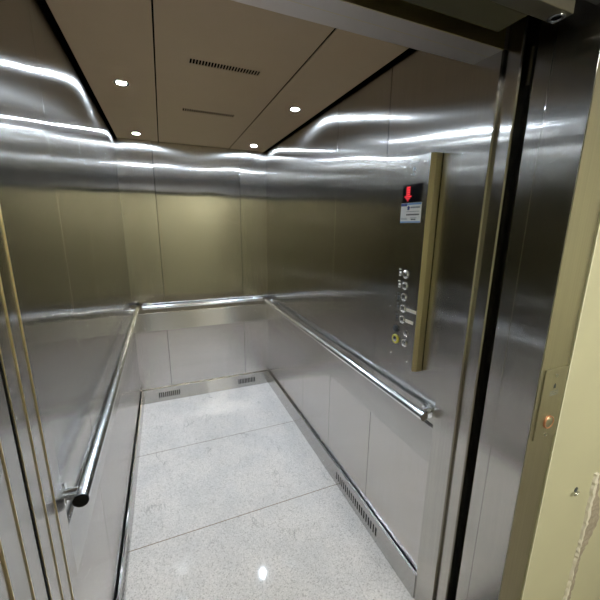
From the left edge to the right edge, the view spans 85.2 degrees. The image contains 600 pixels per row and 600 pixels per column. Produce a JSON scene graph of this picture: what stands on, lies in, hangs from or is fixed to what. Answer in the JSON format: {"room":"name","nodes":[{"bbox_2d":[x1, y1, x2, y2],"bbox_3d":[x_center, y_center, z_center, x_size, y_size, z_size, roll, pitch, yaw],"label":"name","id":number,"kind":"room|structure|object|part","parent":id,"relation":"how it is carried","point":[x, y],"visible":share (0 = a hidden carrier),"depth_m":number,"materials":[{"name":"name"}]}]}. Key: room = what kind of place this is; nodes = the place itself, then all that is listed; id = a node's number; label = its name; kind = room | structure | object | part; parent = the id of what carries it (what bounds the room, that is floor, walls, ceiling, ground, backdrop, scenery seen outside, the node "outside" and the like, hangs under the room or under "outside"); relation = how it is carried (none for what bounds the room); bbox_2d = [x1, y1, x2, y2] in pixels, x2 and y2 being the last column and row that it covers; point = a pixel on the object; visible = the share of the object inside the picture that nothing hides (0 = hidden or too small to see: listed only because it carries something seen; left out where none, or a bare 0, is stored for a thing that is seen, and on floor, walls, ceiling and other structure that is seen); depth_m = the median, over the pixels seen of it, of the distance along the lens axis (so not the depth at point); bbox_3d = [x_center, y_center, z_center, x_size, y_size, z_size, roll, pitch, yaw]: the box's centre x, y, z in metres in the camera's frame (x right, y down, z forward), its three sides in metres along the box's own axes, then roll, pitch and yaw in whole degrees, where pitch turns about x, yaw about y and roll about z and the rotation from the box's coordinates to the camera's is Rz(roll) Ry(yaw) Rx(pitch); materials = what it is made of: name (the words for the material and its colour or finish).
{"room":"elevator interior","nodes":[
{"label":"elevator interior","id":0,"kind":"room"},
{"bbox_2d":[0,0,140,599],"bbox_3d":[-1.064,0.041,1.784,0.045,2.450,2.305,-5,14,-22],"label":"wall","id":1,"kind":"structure","parent":0,"point":[57,140],"depth_m":1.10,"materials":[{"name":"silver metal"}]},
{"bbox_2d":[0,358,50,599],"bbox_3d":[-0.587,0.314,0.603,0.114,2.450,0.004,-5,14,-22],"label":"trim","id":2,"kind":"structure","parent":1,"relation":"attached to","point":[1,368],"depth_m":0.63,"materials":[{"name":"black metal"}]},
{"bbox_2d":[0,288,61,599],"bbox_3d":[-0.596,0.309,0.627,0.116,2.450,0.047,-5,14,-22],"label":"trim","id":3,"kind":"structure","parent":1,"relation":"attached to","point":[6,351],"depth_m":0.65,"materials":[{"name":"metal"}]},
{"bbox_2d":[0,219,71,599],"bbox_3d":[-0.614,0.440,0.703,0.118,2.160,0.047,-5,14,-22],"label":"trim","id":4,"kind":"structure","parent":1,"relation":"attached to","point":[6,285],"depth_m":0.68,"materials":[{"name":"metal"}]},
{"bbox_2d":[0,146,81,599],"bbox_3d":[-0.633,0.429,0.750,0.120,2.160,0.053,-5,14,-22],"label":"trim","id":5,"kind":"structure","parent":1,"relation":"attached to","point":[6,215],"depth_m":0.71,"materials":[{"name":"metal"}]},
{"bbox_3d":[-0.690,-0.126,0.861,0.016,1.568,0.427,-5,14,-22],"label":"panel","id":6,"kind":"part","parent":1,"relation":"part of","materials":[{"name":"metal"}]},
{"bbox_3d":[-0.859,-0.218,1.260,0.016,1.568,0.454,-5,14,-22],"label":"panel","id":7,"kind":"part","parent":1,"relation":"part of","materials":[{"name":"metal"}]},
{"bbox_3d":[-1.031,-0.313,1.669,0.016,1.568,0.447,-5,14,-22],"label":"panel","id":8,"kind":"part","parent":1,"relation":"part of","materials":[{"name":"metal"}]},
{"bbox_3d":[-0.700,1.011,1.120,0.016,0.760,0.427,-5,14,-22],"label":"panel","id":9,"kind":"part","parent":1,"relation":"part of","materials":[{"name":"metal"}]},
{"bbox_2d":[62,307,138,506],"bbox_3d":[-0.993,0.303,1.808,0.066,0.058,2.138,-5,14,-22],"label":"handrail","id":10,"kind":"object","parent":1,"relation":"attached to","point":[80,494],"visible":0.91,"depth_m":1.08,"materials":[{"name":"silver metal"}]},
{"bbox_2d":[67,328,135,573],"bbox_3d":[-1.032,0.447,1.861,0.010,0.165,2.247,-5,14,-22],"label":"wall panel","id":11,"kind":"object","parent":1,"relation":"attached to","point":[79,518],"depth_m":1.03,"materials":[{"name":"metal"}]},
{"bbox_3d":[-1.205,-0.407,2.079,0.016,1.568,0.457,-5,14,-22],"label":"panel","id":12,"kind":"part","parent":1,"relation":"part of","materials":[{"name":"metal"}]},
{"bbox_3d":[-0.869,0.919,1.519,0.016,0.760,0.454,-5,14,-22],"label":"panel","id":13,"kind":"part","parent":1,"relation":"part of","materials":[{"name":"metal"}]},
{"bbox_3d":[-1.381,-0.504,2.496,0.016,1.568,0.464,-5,14,-22],"label":"panel","id":14,"kind":"part","parent":1,"relation":"part of","materials":[{"name":"metal"}]},
{"bbox_3d":[-1.042,0.824,1.927,0.016,0.760,0.447,-5,14,-22],"label":"panel","id":15,"kind":"part","parent":1,"relation":"part of","materials":[{"name":"metal"}]},
{"bbox_2d":[115,392,143,599],"bbox_3d":[-1.034,1.145,2.018,0.018,0.134,2.240,-5,14,-22],"label":"baseboard","id":16,"kind":"structure","parent":1,"relation":"attached to","point":[126,542],"depth_m":1.77,"materials":[{"name":"metal"}]},
{"bbox_3d":[-1.216,0.729,2.337,0.016,0.760,0.457,-5,14,-22],"label":"panel","id":17,"kind":"part","parent":1,"relation":"part of","materials":[{"name":"metal"}]},
{"bbox_3d":[-1.392,0.633,2.755,0.016,0.760,0.464,-5,14,-22],"label":"panel","id":18,"kind":"part","parent":1,"relation":"part of","materials":[{"name":"metal"}]},
{"bbox_2d":[232,0,486,64],"bbox_3d":[-0.013,-0.830,0.721,1.437,0.320,0.053,-5,14,-22],"label":"trim","id":19,"kind":"structure","parent":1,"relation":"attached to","point":[286,7],"depth_m":0.83,"materials":[{"name":"metal"}]},
{"bbox_2d":[291,0,509,56],"bbox_3d":[0.006,-0.819,0.676,1.437,0.321,0.046,-5,14,-22],"label":"trim","id":20,"kind":"structure","parent":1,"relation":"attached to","point":[398,15],"depth_m":0.81,"materials":[{"name":"metal"}]},
{"bbox_2d":[113,131,268,390],"bbox_3d":[-0.903,-0.243,3.041,1.269,2.450,0.045,-5,14,-22],"label":"wall","id":21,"kind":"structure","parent":0,"point":[194,217],"depth_m":2.97,"materials":[{"name":"silver metal"}]},
{"bbox_3d":[-1.342,-0.565,2.765,0.267,1.568,0.016,-5,14,-22],"label":"panel","id":22,"kind":"part","parent":21,"relation":"part of","materials":[{"name":"metal"}]},
{"bbox_3d":[-1.353,0.572,3.023,0.267,0.760,0.016,-5,14,-22],"label":"panel","id":23,"kind":"part","parent":21,"relation":"part of","materials":[{"name":"metal"}]},
{"bbox_3d":[-0.887,-0.602,2.949,0.712,1.568,0.016,-5,14,-22],"label":"panel","id":24,"kind":"part","parent":21,"relation":"part of","materials":[{"name":"metal"}]},
{"bbox_2d":[135,304,267,332],"bbox_3d":[-0.896,0.165,3.108,1.237,0.165,0.010,-5,14,-22],"label":"trim","id":25,"kind":"structure","parent":21,"relation":"attached to","point":[149,322],"depth_m":3.08,"materials":[{"name":"metal"}]},
{"bbox_2d":[142,295,262,309],"bbox_3d":[-0.880,0.026,3.052,1.080,0.058,0.066,-5,14,-22],"label":"handrail","id":26,"kind":"object","parent":21,"relation":"attached to","point":[148,306],"visible":1,"depth_m":3.00,"materials":[{"name":"silver metal"}]},
{"bbox_2d":[141,370,268,404],"bbox_3d":[-0.901,0.863,3.263,1.237,0.134,0.018,-5,14,-22],"label":"baseboard","id":27,"kind":"structure","parent":21,"relation":"attached to","point":[220,384],"depth_m":3.23,"materials":[{"name":"metal"}]},
{"bbox_3d":[-0.898,0.534,3.207,0.712,0.760,0.016,-5,14,-22],"label":"panel","id":28,"kind":"part","parent":21,"relation":"part of","materials":[{"name":"metal"}]},
{"bbox_3d":[-0.439,-0.639,3.130,0.252,1.568,0.016,-5,14,-22],"label":"panel","id":29,"kind":"part","parent":21,"relation":"part of","materials":[{"name":"metal"}]},
{"bbox_3d":[-0.450,0.497,3.388,0.252,0.760,0.016,-5,14,-22],"label":"panel","id":30,"kind":"part","parent":21,"relation":"part of","materials":[{"name":"metal"}]},
{"bbox_2d":[45,0,407,151],"bbox_3d":[-0.442,-1.123,1.722,1.327,0.100,2.405,-5,14,-22],"label":"ceiling","id":31,"kind":"structure","parent":0,"point":[211,73],"depth_m":1.38,"materials":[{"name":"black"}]},
{"bbox_3d":[-0.869,-1.049,1.597,0.295,0.003,2.234,-5,14,-22],"label":"panel","id":32,"kind":"part","parent":31,"relation":"part of","materials":[{"name":"brown metal"}]},
{"bbox_2d":[113,80,129,86],"bbox_3d":[-0.855,-1.038,1.560,0.072,0.005,0.072,-5,14,-22],"label":"recessed light","id":33,"kind":"object","parent":31,"relation":"in","point":[117,82],"visible":1,"depth_m":1.56,"materials":[{"name":"white glass"}]},
{"bbox_3d":[-0.458,-1.080,1.748,0.570,0.003,2.206,-5,14,-22],"label":"vented panel","id":34,"kind":"part","parent":31,"relation":"part of","materials":[{"name":"brown metal"}]},
{"bbox_2d":[289,107,300,111],"bbox_3d":[-0.029,-1.105,1.892,0.072,0.005,0.072,-5,14,-22],"label":"recessed light","id":35,"kind":"object","parent":31,"relation":"in","point":[293,109],"visible":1,"depth_m":1.89,"materials":[{"name":"white glass"}]},
{"bbox_3d":[-0.050,-1.117,1.928,0.310,0.003,2.234,-5,14,-22],"label":"panel","id":36,"kind":"part","parent":31,"relation":"part of","materials":[{"name":"brown metal"}]},
{"bbox_2d":[125,383,414,599],"bbox_3d":[-0.459,1.185,2.235,1.277,0.030,2.380,-5,14,-22],"label":"floor","id":37,"kind":"structure","parent":0,"point":[233,501],"depth_m":1.89,"materials":[{"name":"stone"}]},
{"bbox_2d":[266,48,472,571],"bbox_3d":[0.119,-0.056,2.263,0.048,2.450,2.305,-5,14,-22],"label":"wall","id":38,"kind":"structure","parent":0,"point":[333,181],"depth_m":1.68,"materials":[{"name":"silver metal"}]},
{"bbox_3d":[-0.224,-0.599,2.964,0.016,1.568,0.464,-5,14,-22],"label":"panel","id":39,"kind":"part","parent":38,"relation":"part of","materials":[{"name":"metal"}]},
{"bbox_3d":[-0.234,0.537,3.223,0.016,0.760,0.464,-5,14,-22],"label":"panel","id":40,"kind":"part","parent":38,"relation":"part of","materials":[{"name":"metal"}]},
{"bbox_3d":[-0.058,0.634,2.805,0.016,0.760,0.457,-5,14,-22],"label":"panel","id":41,"kind":"part","parent":38,"relation":"part of","materials":[{"name":"metal"}]},
{"bbox_3d":[-0.047,-0.503,2.547,0.016,1.568,0.457,-5,14,-22],"label":"panel","id":42,"kind":"part","parent":38,"relation":"part of","materials":[{"name":"metal"}]},
{"bbox_3d":[0.116,0.729,2.396,0.016,0.760,0.447,-5,14,-22],"label":"panel","id":43,"kind":"part","parent":38,"relation":"part of","materials":[{"name":"metal"}]},
{"bbox_3d":[0.127,-0.408,2.137,0.016,1.568,0.447,-5,14,-22],"label":"panel","id":44,"kind":"part","parent":38,"relation":"part of","materials":[{"name":"metal"}]},
{"bbox_2d":[268,371,415,597],"bbox_3d":[0.092,1.052,2.473,0.018,0.134,2.240,-5,14,-22],"label":"baseboard","id":45,"kind":"structure","parent":38,"relation":"attached to","point":[404,570],"depth_m":1.90,"materials":[{"name":"metal"}]},
{"bbox_2d":[264,299,432,420],"bbox_3d":[0.088,0.232,2.254,0.066,0.058,2.160,-5,14,-22],"label":"handrail","id":46,"kind":"object","parent":38,"relation":"attached to","point":[426,411],"visible":1,"depth_m":1.61,"materials":[{"name":"silver metal"}]},
{"bbox_3d":[0.289,0.823,1.987,0.016,0.760,0.454,-5,14,-22],"label":"panel","id":47,"kind":"part","parent":38,"relation":"part of","materials":[{"name":"metal"}]},
{"bbox_2d":[267,304,432,463],"bbox_3d":[0.101,0.353,2.320,0.010,0.165,2.247,-5,14,-22],"label":"trim","id":48,"kind":"structure","parent":38,"relation":"attached to","point":[416,433],"depth_m":1.72,"materials":[{"name":"metal"}]},
{"bbox_3d":[0.299,-0.314,1.729,0.016,1.568,0.454,-5,14,-22],"label":"panel","id":49,"kind":"part","parent":38,"relation":"part of","materials":[{"name":"metal"}]},
{"bbox_3d":[0.458,0.915,1.588,0.016,0.760,0.427,-5,14,-22],"label":"panel","id":50,"kind":"part","parent":38,"relation":"part of","materials":[{"name":"metal"}]},
{"bbox_2d":[387,152,443,371],"bbox_3d":[0.447,-0.131,1.313,0.050,0.831,0.175,-5,14,-22],"label":"control panel","id":51,"kind":"object","parent":38,"relation":"attached to","point":[420,176],"visible":1,"depth_m":1.28,"materials":[{"name":"metal"}]},
{"bbox_3d":[0.425,-0.194,1.306,0.001,0.072,0.078,-5,14,-22],"label":"engraved plate","id":52,"kind":"part","parent":51,"relation":"part of","materials":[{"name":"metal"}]},
{"bbox_3d":[0.481,-0.115,1.242,0.043,0.831,0.013,-5,14,-22],"label":"edge trim","id":53,"kind":"part","parent":51,"relation":"part of","materials":[{"name":"gold metal"}]},
{"bbox_3d":[0.468,-0.221,1.329,0.016,1.568,0.427,-5,14,-22],"label":"panel","id":54,"kind":"part","parent":38,"relation":"part of","materials":[{"name":"metal"}]},
{"bbox_2d":[414,49,506,599],"bbox_3d":[0.596,0.333,1.222,0.113,2.160,0.100,-5,14,-22],"label":"trim","id":55,"kind":"structure","parent":38,"relation":"attached to","point":[487,74],"depth_m":1.12,"materials":[{"name":"metal"}]},
{"bbox_2d":[523,230,599,599],"bbox_3d":[1.523,0.047,1.280,1.640,2.650,0.100,-5,14,-22],"label":"wall","id":56,"kind":"structure","parent":0,"point":[575,461],"depth_m":1.09,"materials":[{"name":"yellow paint"}]},
{"bbox_2d":[435,15,541,599],"bbox_3d":[0.632,0.207,1.125,0.100,2.450,0.048,-5,14,-22],"label":"trim","id":57,"kind":"structure","parent":56,"relation":"attached to","point":[524,33],"depth_m":1.04,"materials":[{"name":"metal"}]},
{"bbox_2d":[456,20,558,599],"bbox_3d":[0.665,0.210,1.044,0.100,2.480,0.043,-5,14,-22],"label":"trim","id":58,"kind":"structure","parent":56,"relation":"attached to","point":[548,33],"depth_m":0.96,"materials":[{"name":"metal"}]},
{"bbox_2d":[527,45,535,84],"bbox_3d":[0.638,-0.647,0.900,0.006,0.095,0.006,-5,14,-22],"label":"bar","id":59,"kind":"object","parent":56,"relation":"attached to","point":[534,46],"visible":1,"depth_m":0.90,"materials":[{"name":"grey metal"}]},
{"bbox_2d":[467,0,599,599],"bbox_3d":[0.693,0.226,0.978,0.100,2.480,0.102,-5,14,-22],"label":"trim","id":60,"kind":"structure","parent":56,"relation":"attached to","point":[577,46],"depth_m":0.89,"materials":[{"name":"metal"}]},
{"bbox_2d":[498,56,599,599],"bbox_3d":[0.719,0.218,0.945,0.122,2.450,0.030,-5,14,-22],"label":"trim","id":61,"kind":"structure","parent":56,"relation":"attached to","point":[585,208],"depth_m":0.89,"materials":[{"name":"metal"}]},
{"bbox_2d":[532,365,568,440],"bbox_3d":[0.730,0.301,0.947,0.102,0.223,0.011,-5,14,-22],"label":"plate","id":62,"kind":"object","parent":56,"relation":"attached to","point":[554,381],"visible":1,"depth_m":0.94,"materials":[{"name":"metal"}]},
{"bbox_2d":[573,487,579,495],"bbox_3d":[0.943,0.657,1.114,0.036,0.025,0.016,-5,14,-22],"label":"nail","id":63,"kind":"object","parent":56,"relation":"attached to","point":[576,488],"visible":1,"depth_m":1.11,"materials":[{"name":"grey metal"}]},
{"bbox_2d":[562,472,599,599],"bbox_3d":[1.075,0.948,1.237,0.115,0.696,0.011,-5,14,-22],"label":"trim","id":64,"kind":"structure","parent":56,"relation":"attached to","point":[591,517],"depth_m":1.21,"materials":[{"name":"beige"}]},
{"bbox_3d":[0.683,1.738,-0.126,4.700,0.040,2.504,-5,14,-22],"label":"floor","id":65,"kind":"structure","parent":0,"visible":0},
{"bbox_3d":[0.056,1.467,1.019,1.437,0.029,0.148,-5,14,-22],"label":"trim","id":66,"kind":"structure","parent":65,"relation":"attached to","visible":0},
{"bbox_2d":[0,373,47,599],"bbox_3d":[-0.575,0.306,0.572,0.114,2.480,0.048,-5,14,-22],"label":"trim","id":67,"kind":"structure","parent":66,"relation":"on","point":[8,450],"depth_m":0.61,"materials":[{"name":"metal"}]},
{"bbox_3d":[0.146,-1.028,0.425,1.380,0.200,0.050,-5,14,-22],"label":"wall","id":68,"kind":"structure","parent":0,"visible":0},
{"bbox_2d":[490,0,575,23],"bbox_3d":[0.007,-0.752,0.457,1.266,0.356,0.042,-5,14,-22],"label":"trim","id":69,"kind":"structure","parent":68,"relation":"attached to","point":[550,11],"depth_m":0.70,"materials":[{"name":"grey metal"}]},
{"bbox_2d":[586,0,599,4],"bbox_3d":[0.100,-0.768,0.453,1.437,0.320,0.028,-5,14,-22],"label":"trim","id":70,"kind":"structure","parent":68,"relation":"attached to","point":[595,2],"depth_m":0.72,"materials":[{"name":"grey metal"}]},
{"bbox_3d":[-1.196,0.271,0.183,1.480,2.650,0.104,-5,14,-22],"label":"wall","id":71,"kind":"structure","parent":0,"visible":0},
{"bbox_2d":[0,557,10,599],"bbox_3d":[-0.532,0.331,0.464,0.109,2.480,0.070,-5,14,-22],"label":"trim","id":72,"kind":"structure","parent":71,"relation":"attached to","point":[4,592],"depth_m":0.54,"materials":[{"name":"metal"}]},
{"bbox_2d":[0,453,32,599],"bbox_3d":[-0.555,0.317,0.523,0.112,2.480,0.057,-5,14,-22],"label":"trim","id":73,"kind":"structure","parent":71,"relation":"attached to","point":[11,554],"depth_m":0.57,"materials":[{"name":"metal"}]},
{"bbox_2d":[403,0,526,31],"bbox_3d":[-0.053,-0.764,0.495,1.185,0.350,0.075,-5,14,-22],"label":"trim","id":74,"kind":"structure","parent":71,"relation":"attached to","point":[488,14],"depth_m":0.71,"materials":[{"name":"yellow"}]}
]}

